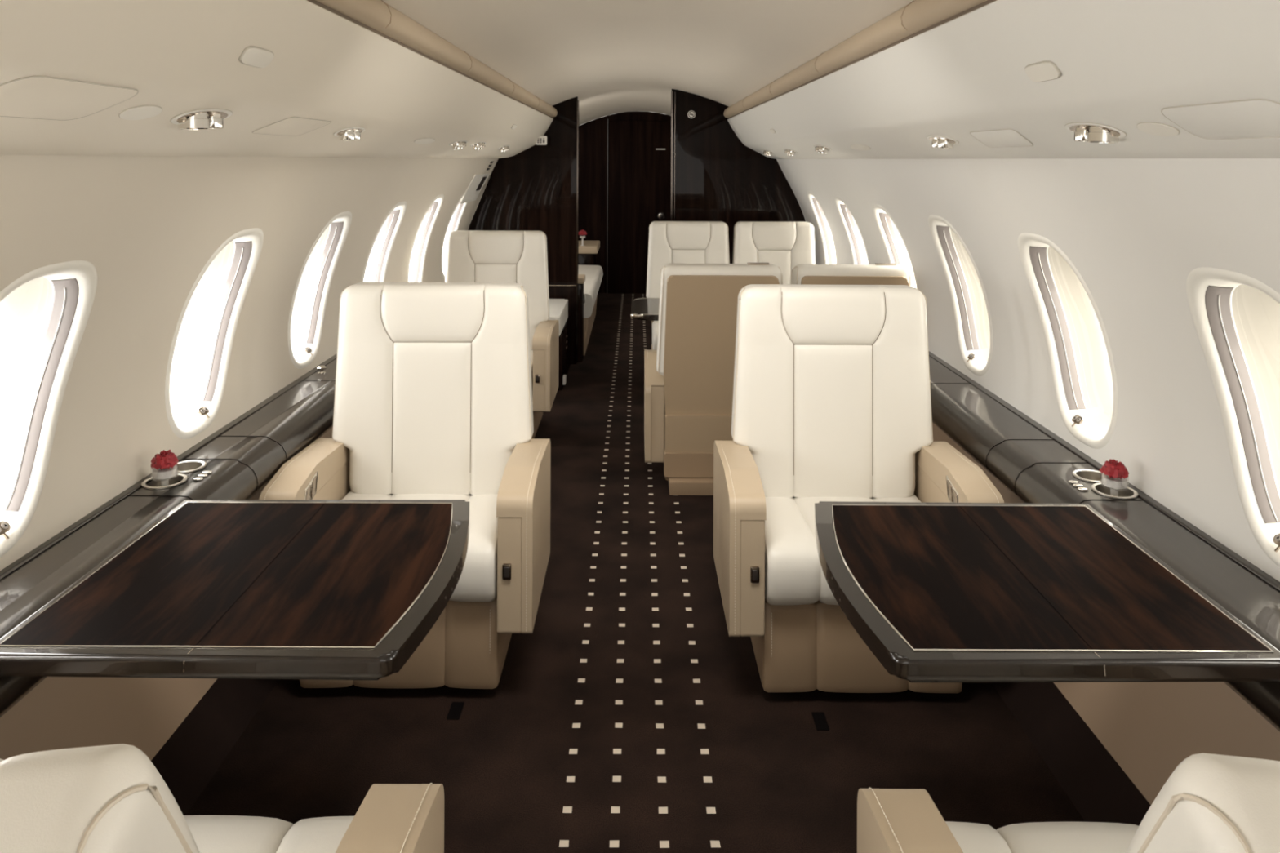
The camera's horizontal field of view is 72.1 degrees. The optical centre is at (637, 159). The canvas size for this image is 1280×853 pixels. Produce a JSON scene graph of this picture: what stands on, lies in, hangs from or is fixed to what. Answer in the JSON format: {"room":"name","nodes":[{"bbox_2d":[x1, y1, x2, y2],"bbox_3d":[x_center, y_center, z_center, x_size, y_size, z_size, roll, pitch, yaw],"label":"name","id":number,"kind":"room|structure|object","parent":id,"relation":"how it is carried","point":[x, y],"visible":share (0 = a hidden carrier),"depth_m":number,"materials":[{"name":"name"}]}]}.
{"room":"aircraft cabin","nodes":[
{"label":"aircraft cabin","id":0,"kind":"room"},
{"bbox_2d":[0,155,498,815],"bbox_3d":[-1.056,0.670,3.900,0.266,1.470,10.600,0,0,0],"label":"wall","id":1,"kind":"structure","parent":0,"point":[148,226],"depth_m":2.00,"materials":[{"name":"beige plastic"}]},
{"bbox_2d":[0,260,97,557],"bbox_3d":[-1.194,0.465,1.605,0.288,0.558,0.377,0,0,0],"label":"window","id":2,"kind":"structure","parent":1,"relation":"in","point":[45,312],"depth_m":1.75,"materials":[{"name":"white"}]},
{"bbox_2d":[0,520,10,536],"bbox_3d":[-1.199,0.695,1.655,0.019,0.020,0.040,0,0,0],"label":"switch","id":3,"kind":"object","parent":2,"relation":"attached to","point":[5,527],"depth_m":1.66,"materials":[{"name":"grey metal"}]},
{"bbox_2d":[0,353,337,717],"bbox_3d":[-1.086,0.817,1.175,0.235,0.156,5.150,0,0,0],"label":"ledge","id":4,"kind":"object","parent":1,"relation":"attached to","point":[239,459],"visible":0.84,"depth_m":2.06,"materials":[{"name":"paint"}]},
{"bbox_2d":[151,465,177,486],"bbox_3d":[-1.120,0.772,2.085,0.058,0.098,0.058,0,0,0],"label":"glass dish","id":5,"kind":"object","parent":4,"relation":"on","point":[163,475],"visible":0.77,"depth_m":2.07,"materials":[{"name":"white"}]},
{"bbox_2d":[151,449,178,470],"bbox_3d":[-1.120,0.712,2.085,0.061,0.042,0.058,0,0,0],"label":"rose","id":6,"kind":"object","parent":5,"relation":"on","point":[165,460],"visible":1,"depth_m":2.07,"materials":[{"name":"red plant"}]},
{"bbox_2d":[193,476,203,480],"bbox_3d":[-1.048,0.763,2.100,0.022,0.005,0.015,0,0,0],"label":"switch","id":7,"kind":"object","parent":4,"relation":"attached to","point":[195,478],"depth_m":2.10,"materials":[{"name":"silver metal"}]},
{"bbox_2d":[197,473,208,477],"bbox_3d":[-1.048,0.763,2.122,0.022,0.005,0.015,0,0,0],"label":"switch","id":8,"kind":"object","parent":4,"relation":"attached to","point":[199,475],"depth_m":2.12,"materials":[{"name":"silver metal"}]},
{"bbox_2d":[202,470,212,474],"bbox_3d":[-1.048,0.763,2.144,0.022,0.005,0.015,0,0,0],"label":"switch","id":9,"kind":"object","parent":4,"relation":"attached to","point":[204,472],"depth_m":2.14,"materials":[{"name":"silver metal"}]},
{"bbox_2d":[0,499,469,679],"bbox_3d":[-0.660,0.764,1.597,0.667,0.067,0.602,0,0,0],"label":"folding table","id":10,"kind":"object","parent":4,"relation":"attached to","point":[315,589],"visible":1,"depth_m":1.47,"materials":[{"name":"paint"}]},
{"bbox_2d":[164,227,263,439],"bbox_3d":[-1.194,0.465,2.380,0.288,0.558,0.377,0,0,0],"label":"window","id":11,"kind":"structure","parent":1,"relation":"in","point":[201,348],"depth_m":2.51,"materials":[{"name":"white"}]},
{"bbox_2d":[197,406,208,415],"bbox_3d":[-1.199,0.695,2.430,0.019,0.020,0.040,0,0,0],"label":"switch","id":12,"kind":"object","parent":11,"relation":"attached to","point":[203,411],"depth_m":2.43,"materials":[{"name":"grey metal"}]},
{"bbox_2d":[0,0,557,158],"bbox_3d":[-0.738,-0.183,2.299,0.386,0.355,7.398,0,0,0],"label":"overhead panel","id":13,"kind":"object","parent":1,"relation":"attached to","point":[303,78],"visible":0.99,"depth_m":1.52,"materials":[{"name":"beige plastic"}]},
{"bbox_2d":[177,112,210,129],"bbox_3d":[-0.748,-0.071,1.485,0.050,0.042,0.050,0,0,0],"label":"spotlight","id":14,"kind":"object","parent":13,"relation":"attached to","point":[193,121],"depth_m":1.47,"materials":[{"name":"silver metal"}]},
{"bbox_2d":[208,114,223,128],"bbox_3d":[-0.741,-0.074,1.535,0.034,0.042,0.033,0,0,0],"label":"spotlight","id":15,"kind":"object","parent":13,"relation":"on","point":[216,120],"depth_m":1.52,"materials":[{"name":"silver metal"}]},
{"bbox_2d":[338,129,355,140],"bbox_3d":[-0.750,-0.070,2.269,0.041,0.042,0.040,0,0,0],"label":"spotlight","id":16,"kind":"object","parent":13,"relation":"attached to","point":[349,135],"depth_m":2.25,"materials":[{"name":"silver metal"}]},
{"bbox_2d":[353,130,360,139],"bbox_3d":[-0.745,-0.073,2.315,0.030,0.042,0.029,0,0,0],"label":"spotlight","id":17,"kind":"object","parent":13,"relation":"on","point":[357,136],"depth_m":2.31,"materials":[{"name":"silver metal"}]},
{"bbox_2d":[452,141,463,150],"bbox_3d":[-0.755,-0.067,3.674,0.055,0.055,0.044,0,0,0],"label":"spotlight","id":18,"kind":"object","parent":13,"relation":"attached to","point":[459,144],"depth_m":3.66,"materials":[{"name":"silver metal"}]},
{"bbox_2d":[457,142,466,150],"bbox_3d":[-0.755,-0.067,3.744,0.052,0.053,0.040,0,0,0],"label":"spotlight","id":19,"kind":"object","parent":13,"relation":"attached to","point":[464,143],"depth_m":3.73,"materials":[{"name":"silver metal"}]},
{"bbox_2d":[473,142,483,150],"bbox_3d":[-0.748,-0.070,4.102,0.055,0.055,0.044,0,0,0],"label":"spotlight","id":20,"kind":"object","parent":13,"relation":"attached to","point":[478,145],"depth_m":4.08,"materials":[{"name":"silver metal"}]},
{"bbox_2d":[499,146,507,152],"bbox_3d":[-0.756,-0.066,4.950,0.055,0.055,0.044,0,0,0],"label":"spotlight","id":21,"kind":"object","parent":13,"relation":"attached to","point":[504,148],"depth_m":4.93,"materials":[{"name":"silver metal"}]},
{"bbox_2d":[287,211,351,368],"bbox_3d":[-1.194,0.465,3.155,0.288,0.558,0.377,0,0,0],"label":"window","id":22,"kind":"structure","parent":1,"relation":"in","point":[308,308],"depth_m":3.30,"materials":[{"name":"white glass"}]},
{"bbox_2d":[304,346,311,353],"bbox_3d":[-1.199,0.695,3.205,0.019,0.020,0.040,0,0,0],"label":"switch","id":23,"kind":"object","parent":22,"relation":"attached to","point":[307,350],"depth_m":3.20,"materials":[{"name":"grey metal"}]},
{"bbox_2d":[361,201,406,282],"bbox_3d":[-1.194,0.465,3.930,0.288,0.558,0.377,0,0,0],"label":"window","id":24,"kind":"structure","parent":1,"relation":"in","point":[378,257],"depth_m":4.08,"materials":[{"name":"white"}]},
{"bbox_2d":[407,194,444,282],"bbox_3d":[-1.194,0.465,4.705,0.288,0.558,0.377,0,0,0],"label":"window","id":25,"kind":"structure","parent":1,"relation":"in","point":[420,246],"depth_m":4.86,"materials":[{"name":"white"}]},
{"bbox_2d":[440,191,466,279],"bbox_3d":[-1.194,0.465,5.480,0.288,0.558,0.377,0,0,0],"label":"window","id":26,"kind":"structure","parent":1,"relation":"in","point":[455,220],"depth_m":5.63,"materials":[{"name":"white"}]},
{"bbox_2d":[459,161,493,204],"bbox_3d":[-1.024,0.144,5.660,0.142,0.262,0.520,0,0,0],"label":"air vent","id":27,"kind":"object","parent":1,"relation":"in","point":[477,182],"visible":1,"depth_m":5.63,"materials":[{"name":"white plastic"}]},
{"bbox_2d":[578,111,671,293],"bbox_3d":[-0.002,0.450,9.219,2.500,1.899,0.062,0,0,0],"label":"wall","id":28,"kind":"structure","parent":0,"point":[593,135],"depth_m":9.20,"materials":[{"name":"brown wood"}]},
{"bbox_2d":[608,120,670,293],"bbox_3d":[0.018,0.500,9.164,0.640,1.800,0.068,0,0,0],"label":"door","id":29,"kind":"structure","parent":28,"relation":"in","point":[639,151],"depth_m":9.18,"materials":[{"name":"brown wood"}]},
{"bbox_2d":[186,293,1084,852],"bbox_3d":[-0.006,1.415,3.900,1.920,0.030,10.600,0,0,0],"label":"floor","id":30,"kind":"structure","parent":0,"point":[629,718],"depth_m":2.16,"materials":[{"name":"carpet"}]},
{"bbox_2d":[0,743,444,852],"bbox_3d":[-0.616,0.918,0.934,0.698,0.958,0.747,0,0,0],"label":"leather armchair","id":31,"kind":"object","parent":30,"relation":"on","point":[110,798],"visible":1,"depth_m":0.66,"materials":[{"name":"beige leather"}]},
{"bbox_2d":[183,815,354,852],"bbox_3d":[-0.617,1.037,1.085,0.508,0.163,0.445,0,6,0],"label":"seat cushion","id":32,"kind":"object","parent":31,"relation":"on","point":[211,833],"depth_m":1.23,"materials":[{"name":"beige leather"}]},
{"bbox_2d":[258,282,551,688],"bbox_3d":[-0.616,0.888,2.492,0.698,1.019,0.527,0,0,0],"label":"leather armchair","id":33,"kind":"object","parent":30,"relation":"on","point":[433,388],"visible":0.7,"depth_m":2.62,"materials":[{"name":"white leather"}]},
{"bbox_2d":[342,490,497,602],"bbox_3d":[-0.617,1.057,2.452,0.508,0.163,0.445,0,0,0],"label":"seat cushion","id":34,"kind":"object","parent":33,"relation":"on","point":[477,582],"depth_m":2.29,"materials":[{"name":"beige leather"}]},
{"bbox_2d":[502,563,511,580],"bbox_3d":[-0.332,1.047,2.234,0.022,0.040,0.006,0,0,0],"label":"switch","id":35,"kind":"object","parent":33,"relation":"attached to","point":[506,567],"depth_m":2.23,"materials":[{"name":"grey plastic"}]},
{"bbox_2d":[446,702,464,719],"bbox_3d":[-0.461,1.398,2.230,0.032,0.004,0.070,0,0,0],"label":"track","id":36,"kind":"object","parent":30,"relation":"on","point":[455,709],"visible":1,"depth_m":2.23,"materials":[{"name":"black"}]},
{"bbox_2d":[444,230,559,438],"bbox_3d":[-0.742,0.887,4.457,0.649,1.019,0.527,0,0,0],"label":"leather armchair","id":37,"kind":"object","parent":30,"relation":"on","point":[520,257],"visible":0.48,"depth_m":4.58,"materials":[{"name":"white leather"}]},
{"bbox_2d":[530,350,533,386],"bbox_3d":[-0.743,1.057,4.417,0.472,0.163,0.445,0,0,0],"label":"seat cushion","id":38,"kind":"object","parent":37,"relation":"on","point":[531,351],"depth_m":4.24,"materials":[{"name":"beige leather"}]},
{"bbox_2d":[535,373,539,382],"bbox_3d":[-0.477,1.046,4.199,0.021,0.040,0.006,0,0,0],"label":"switch","id":39,"kind":"object","parent":37,"relation":"attached to","point":[537,375],"depth_m":4.20,"materials":[{"name":"grey plastic"}]},
{"bbox_2d":[548,298,570,390],"bbox_3d":[-0.774,1.169,5.619,0.667,0.455,0.722,0,0,0],"label":"seat","id":40,"kind":"object","parent":30,"relation":"on","point":[558,308],"visible":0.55,"depth_m":5.54,"materials":[{"name":"beige leather"}]},
{"bbox_2d":[548,298,568,336],"bbox_3d":[-0.786,1.002,5.605,0.636,0.120,0.690,0,0,0],"label":"cushion","id":41,"kind":"object","parent":40,"relation":"on","point":[558,308],"depth_m":5.57,"materials":[{"name":"beige leather"}]},
{"bbox_2d":[563,374,565,385],"bbox_3d":[-0.451,1.353,5.400,0.020,0.050,0.060,0,0,0],"label":"socket","id":42,"kind":"object","parent":40,"relation":"attached to","point":[564,375],"depth_m":5.37,"materials":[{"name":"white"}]},
{"bbox_2d":[576,274,585,362],"bbox_3d":[-0.484,1.105,6.135,0.242,0.585,0.180,0,0,0],"label":"base cabinet","id":43,"kind":"object","parent":30,"relation":"on","point":[581,277],"visible":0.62,"depth_m":6.05,"materials":[{"name":"black wood"}]},
{"bbox_2d":[577,240,599,265],"bbox_3d":[-0.690,1.092,8.260,0.650,0.610,0.580,0,0,0],"label":"base cabinet","id":44,"kind":"object","parent":30,"relation":"on","point":[587,253],"visible":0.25,"depth_m":7.99,"materials":[{"name":"beige wood"}]},
{"bbox_2d":[579,234,586,245],"bbox_3d":[-0.503,0.739,8.040,0.058,0.098,0.058,0,0,0],"label":"glass dish","id":45,"kind":"object","parent":44,"relation":"on","point":[582,237],"visible":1,"depth_m":8.03,"materials":[{"name":"white"}]},
{"bbox_2d":[578,230,586,235],"bbox_3d":[-0.502,0.673,8.041,0.081,0.056,0.080,0,0,0],"label":"rose","id":46,"kind":"object","parent":45,"relation":"on","point":[582,233],"visible":0.98,"depth_m":8.02,"materials":[{"name":"red plant"}]},
{"bbox_2d":[578,240,599,253],"bbox_3d":[-0.689,0.822,8.260,0.650,0.070,0.580,0,0,0],"label":"shelf","id":47,"kind":"object","parent":44,"relation":"attached to","point":[590,246],"depth_m":7.97,"materials":[{"name":"beige wood"}]},
{"bbox_2d":[577,264,603,355],"bbox_3d":[-0.707,0.960,7.102,0.794,0.874,1.684,0,0,0],"label":"divan","id":48,"kind":"object","parent":30,"relation":"on","point":[593,273],"visible":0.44,"depth_m":6.74,"materials":[{"name":"beige leather"}]},
{"bbox_2d":[577,264,603,293],"bbox_3d":[-0.657,1.032,7.524,0.694,0.189,0.839,0,0,0],"label":"seat cushion","id":49,"kind":"object","parent":48,"relation":"on","point":[595,272],"depth_m":7.53,"materials":[{"name":"beige leather"}]},
{"bbox_2d":[583,277,599,318],"bbox_3d":[-0.657,1.032,6.679,0.694,0.189,0.839,0,0,0],"label":"seat cushion","id":50,"kind":"object","parent":48,"relation":"on","point":[591,286],"depth_m":6.36,"materials":[{"name":"beige leather"}]},
{"bbox_2d":[631,297,659,320],"bbox_3d":[0.525,1.074,4.467,1.120,0.657,0.526,0,0,0],"label":"conference table","id":51,"kind":"object","parent":30,"relation":"on","point":[642,308],"visible":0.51,"depth_m":4.38,"materials":[{"name":"paint"}]},
{"bbox_2d":[645,221,729,350],"bbox_3d":[0.310,0.892,5.228,0.519,1.019,0.526,0,0,0],"label":"leather armchair","id":52,"kind":"object","parent":30,"relation":"on","point":[687,242],"visible":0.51,"depth_m":5.36,"materials":[{"name":"beige leather"}]},
{"bbox_2d":[652,321,657,350],"bbox_3d":[0.309,1.061,5.187,0.442,0.163,0.445,0,0,0],"label":"seat cushion","id":53,"kind":"object","parent":52,"relation":"on","point":[655,324],"depth_m":5.02,"materials":[{"name":"beige leather"}]},
{"bbox_2d":[644,262,782,495],"bbox_3d":[0.337,0.925,3.973,0.608,0.953,0.605,0,0,0],"label":"leather armchair","id":54,"kind":"object","parent":30,"relation":"on","point":[689,378],"visible":0.73,"depth_m":3.74,"materials":[{"name":"beige leather"}]},
{"bbox_2d":[732,221,815,284],"bbox_3d":[0.834,0.894,5.228,0.519,1.019,0.526,0,0,0],"label":"leather armchair","id":55,"kind":"object","parent":30,"relation":"on","point":[784,245],"visible":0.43,"depth_m":5.36,"materials":[{"name":"beige leather"}]},
{"bbox_2d":[811,711,829,730],"bbox_3d":[0.456,1.402,2.195,0.032,0.004,0.070,0,0,0],"label":"track","id":56,"kind":"object","parent":30,"relation":"on","point":[819,717],"visible":1,"depth_m":2.19,"materials":[{"name":"black"}]},
{"bbox_2d":[791,263,911,286],"bbox_3d":[0.896,0.927,3.973,0.586,0.953,0.605,0,0,0],"label":"leather armchair","id":57,"kind":"object","parent":30,"relation":"on","point":[802,273],"visible":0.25,"depth_m":3.75,"materials":[{"name":"beige leather"}]},
{"bbox_2d":[713,284,1004,693],"bbox_3d":[0.582,0.893,2.482,0.698,1.019,0.527,0,0,0],"label":"leather armchair","id":58,"kind":"object","parent":30,"relation":"on","point":[832,402],"visible":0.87,"depth_m":2.60,"materials":[{"name":"beige leather"}]},
{"bbox_2d":[750,565,759,582],"bbox_3d":[0.296,1.049,2.224,0.022,0.040,0.006,0,0,0],"label":"switch","id":59,"kind":"object","parent":58,"relation":"attached to","point":[754,570],"depth_m":2.22,"materials":[{"name":"grey plastic"}]},
{"bbox_2d":[764,493,920,605],"bbox_3d":[0.581,1.062,2.442,0.508,0.163,0.445,0,0,0],"label":"seat cushion","id":60,"kind":"object","parent":58,"relation":"on","point":[794,575],"depth_m":2.26,"materials":[{"name":"beige leather"}]},
{"bbox_2d":[857,752,1279,852],"bbox_3d":[0.628,0.924,0.929,0.653,0.958,0.747,0,0,0],"label":"leather armchair","id":61,"kind":"object","parent":30,"relation":"on","point":[1210,802],"visible":1,"depth_m":0.69,"materials":[{"name":"beige leather"}]},
{"bbox_2d":[945,821,1138,852],"bbox_3d":[0.627,1.042,1.080,0.475,0.163,0.445,0,6,0],"label":"seat cushion","id":62,"kind":"object","parent":61,"relation":"on","point":[1060,837],"depth_m":1.23,"materials":[{"name":"beige leather"}]},
{"bbox_2d":[468,88,805,364],"bbox_3d":[-0.002,0.459,6.020,2.500,1.882,0.052,0,0,0],"label":"wall","id":63,"kind":"structure","parent":0,"point":[715,176],"depth_m":6.00,"materials":[{"name":"brown wood"}]},
{"bbox_2d":[536,136,546,145],"bbox_3d":[-0.639,-0.125,5.859,0.072,0.060,0.026,0,0,0],"label":"sign","id":64,"kind":"object","parent":63,"relation":"attached to","point":[542,140],"visible":0.83,"depth_m":5.85,"materials":[{"name":"white plastic"}]},
{"bbox_2d":[687,111,695,118],"bbox_3d":[0.367,-0.304,5.991,0.054,0.054,0.009,0,0,0],"label":"no smoking sign","id":65,"kind":"object","parent":63,"relation":"attached to","point":[691,114],"visible":1,"depth_m":5.99,"materials":[{"name":"white"}]},
{"bbox_2d":[382,0,915,125],"bbox_3d":[0.020,-0.410,3.900,1.500,0.240,10.600,0,0,0],"label":"ceiling","id":66,"kind":"structure","parent":0,"point":[617,56],"depth_m":3.26,"materials":[{"name":"paint"}]},
{"bbox_2d":[776,158,1279,825],"bbox_3d":[1.050,0.680,3.900,0.266,1.470,10.600,0,0,0],"label":"wall","id":67,"kind":"structure","parent":0,"point":[1135,230],"depth_m":1.96,"materials":[{"name":"beige plastic"}]},
{"bbox_2d":[807,191,837,264],"bbox_3d":[1.190,0.475,5.375,0.288,0.558,0.377,0,0,0],"label":"window","id":68,"kind":"structure","parent":67,"relation":"in","point":[828,244],"depth_m":5.53,"materials":[{"name":"white"}]},
{"bbox_2d":[834,196,870,264],"bbox_3d":[1.190,0.475,4.615,0.288,0.558,0.377,0,0,0],"label":"window","id":69,"kind":"structure","parent":67,"relation":"in","point":[860,255],"depth_m":4.77,"materials":[{"name":"white"}]},
{"bbox_2d":[872,204,918,288],"bbox_3d":[1.190,0.475,3.855,0.288,0.558,0.377,0,0,0],"label":"window","id":70,"kind":"structure","parent":67,"relation":"in","point":[897,251],"depth_m":4.00,"materials":[{"name":"white"}]},
{"bbox_2d":[928,214,993,376],"bbox_3d":[1.190,0.475,3.095,0.288,0.558,0.377,0,0,0],"label":"window","id":71,"kind":"structure","parent":67,"relation":"in","point":[973,321],"depth_m":3.23,"materials":[{"name":"white glass"}]},
{"bbox_2d":[967,353,975,359],"bbox_3d":[1.193,0.706,3.145,0.019,0.020,0.040,0,0,0],"label":"switch","id":72,"kind":"object","parent":71,"relation":"attached to","point":[971,357],"depth_m":3.15,"materials":[{"name":"grey metal"}]},
{"bbox_2d":[723,0,1279,159],"bbox_3d":[0.776,-0.176,2.299,0.386,0.355,7.398,0,0,0],"label":"overhead panel","id":73,"kind":"object","parent":67,"relation":"attached to","point":[929,79],"visible":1,"depth_m":1.56,"materials":[{"name":"white plastic"}]},
{"bbox_2d":[764,151,771,156],"bbox_3d":[0.818,-0.046,5.489,0.055,0.055,0.044,0,0,0],"label":"spotlight","id":74,"kind":"object","parent":73,"relation":"attached to","point":[766,153],"depth_m":5.47,"materials":[{"name":"silver metal"}]},
{"bbox_2d":[786,150,795,156],"bbox_3d":[0.824,-0.043,4.709,0.055,0.055,0.044,0,0,0],"label":"spotlight","id":75,"kind":"object","parent":73,"relation":"attached to","point":[788,152],"depth_m":4.69,"materials":[{"name":"silver metal"}]},
{"bbox_2d":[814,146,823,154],"bbox_3d":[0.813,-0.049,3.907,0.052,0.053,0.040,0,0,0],"label":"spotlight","id":76,"kind":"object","parent":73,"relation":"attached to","point":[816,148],"depth_m":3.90,"materials":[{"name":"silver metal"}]},
{"bbox_2d":[817,146,828,154],"bbox_3d":[0.813,-0.048,3.837,0.055,0.055,0.044,0,0,0],"label":"spotlight","id":77,"kind":"object","parent":73,"relation":"attached to","point":[822,149],"depth_m":3.82,"materials":[{"name":"silver metal"}]},
{"bbox_2d":[931,138,938,147],"bbox_3d":[0.807,-0.053,2.367,0.030,0.042,0.029,0,0,0],"label":"spotlight","id":78,"kind":"object","parent":73,"relation":"on","point":[934,143],"depth_m":2.36,"materials":[{"name":"silver metal"}]},
{"bbox_2d":[937,137,953,148],"bbox_3d":[0.812,-0.050,2.321,0.041,0.042,0.040,0,0,0],"label":"spotlight","id":79,"kind":"object","parent":73,"relation":"attached to","point":[942,143],"depth_m":2.31,"materials":[{"name":"silver metal"}]},
{"bbox_2d":[1074,127,1088,141],"bbox_3d":[0.806,-0.053,1.587,0.034,0.042,0.033,0,0,0],"label":"spotlight","id":80,"kind":"object","parent":73,"relation":"on","point":[1080,133],"depth_m":1.58,"materials":[{"name":"silver metal"}]},
{"bbox_2d":[1086,126,1119,142],"bbox_3d":[0.813,-0.049,1.538,0.050,0.042,0.050,0,0,0],"label":"spotlight","id":81,"kind":"object","parent":73,"relation":"attached to","point":[1094,134],"depth_m":1.52,"materials":[{"name":"silver metal"}]},
{"bbox_2d":[1017,232,1118,448],"bbox_3d":[1.190,0.475,2.335,0.288,0.558,0.377,0,0,0],"label":"window","id":82,"kind":"structure","parent":67,"relation":"in","point":[1080,353],"depth_m":2.46,"materials":[{"name":"white plastic"}]},
{"bbox_2d":[1071,414,1083,424],"bbox_3d":[1.193,0.706,2.385,0.019,0.020,0.040,0,0,0],"label":"switch","id":83,"kind":"object","parent":82,"relation":"attached to","point":[1077,420],"depth_m":2.38,"materials":[{"name":"grey metal"}]},
{"bbox_2d":[928,351,1279,731],"bbox_3d":[1.079,0.837,1.175,0.235,0.136,5.150,0,0,0],"label":"ledge","id":84,"kind":"object","parent":67,"relation":"attached to","point":[1031,461],"visible":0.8,"depth_m":2.06,"materials":[{"name":"paint"}]},
{"bbox_2d":[814,501,1279,682],"bbox_3d":[0.666,0.770,1.597,0.641,0.067,0.602,0,0,0],"label":"folding table","id":85,"kind":"object","parent":84,"relation":"attached to","point":[936,592],"visible":1,"depth_m":1.47,"materials":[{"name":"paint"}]},
{"bbox_2d":[1068,480,1078,484],"bbox_3d":[1.042,0.772,2.104,0.022,0.005,0.015,0,0,0],"label":"switch","id":86,"kind":"object","parent":84,"relation":"attached to","point":[1070,482],"depth_m":2.10,"materials":[{"name":"silver metal"}]},
{"bbox_2d":[1072,483,1083,487],"bbox_3d":[1.042,0.772,2.082,0.022,0.005,0.015,0,0,0],"label":"switch","id":87,"kind":"object","parent":84,"relation":"attached to","point":[1074,485],"depth_m":2.08,"materials":[{"name":"silver metal"}]},
{"bbox_2d":[1077,486,1087,491],"bbox_3d":[1.042,0.772,2.060,0.022,0.005,0.015,0,0,0],"label":"switch","id":88,"kind":"object","parent":84,"relation":"attached to","point":[1079,488],"depth_m":2.06,"materials":[{"name":"silver metal"}]},
{"bbox_2d":[1101,474,1128,496],"bbox_3d":[1.111,0.781,2.050,0.058,0.098,0.058,0,0,0],"label":"glass dish","id":89,"kind":"object","parent":84,"relation":"on","point":[1114,485],"visible":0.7,"depth_m":2.04,"materials":[{"name":"white"}]},
{"bbox_2d":[1099,458,1128,479],"bbox_3d":[1.112,0.722,2.049,0.060,0.042,0.060,0,0,0],"label":"rose","id":90,"kind":"object","parent":89,"relation":"on","point":[1114,469],"visible":1,"depth_m":2.03,"materials":[{"name":"red plant"}]},
{"bbox_2d":[1186,266,1279,567],"bbox_3d":[1.190,0.475,1.575,0.288,0.558,0.377,0,0,0],"label":"window","id":91,"kind":"structure","parent":67,"relation":"in","point":[1236,316],"depth_m":1.72,"materials":[{"name":"white plastic"}]},
{"bbox_2d":[1272,533,1279,546],"bbox_3d":[1.193,0.706,1.625,0.019,0.020,0.040,0,0,0],"label":"switch","id":92,"kind":"object","parent":91,"relation":"attached to","point":[1276,539],"depth_m":1.64,"materials":[{"name":"grey metal"}]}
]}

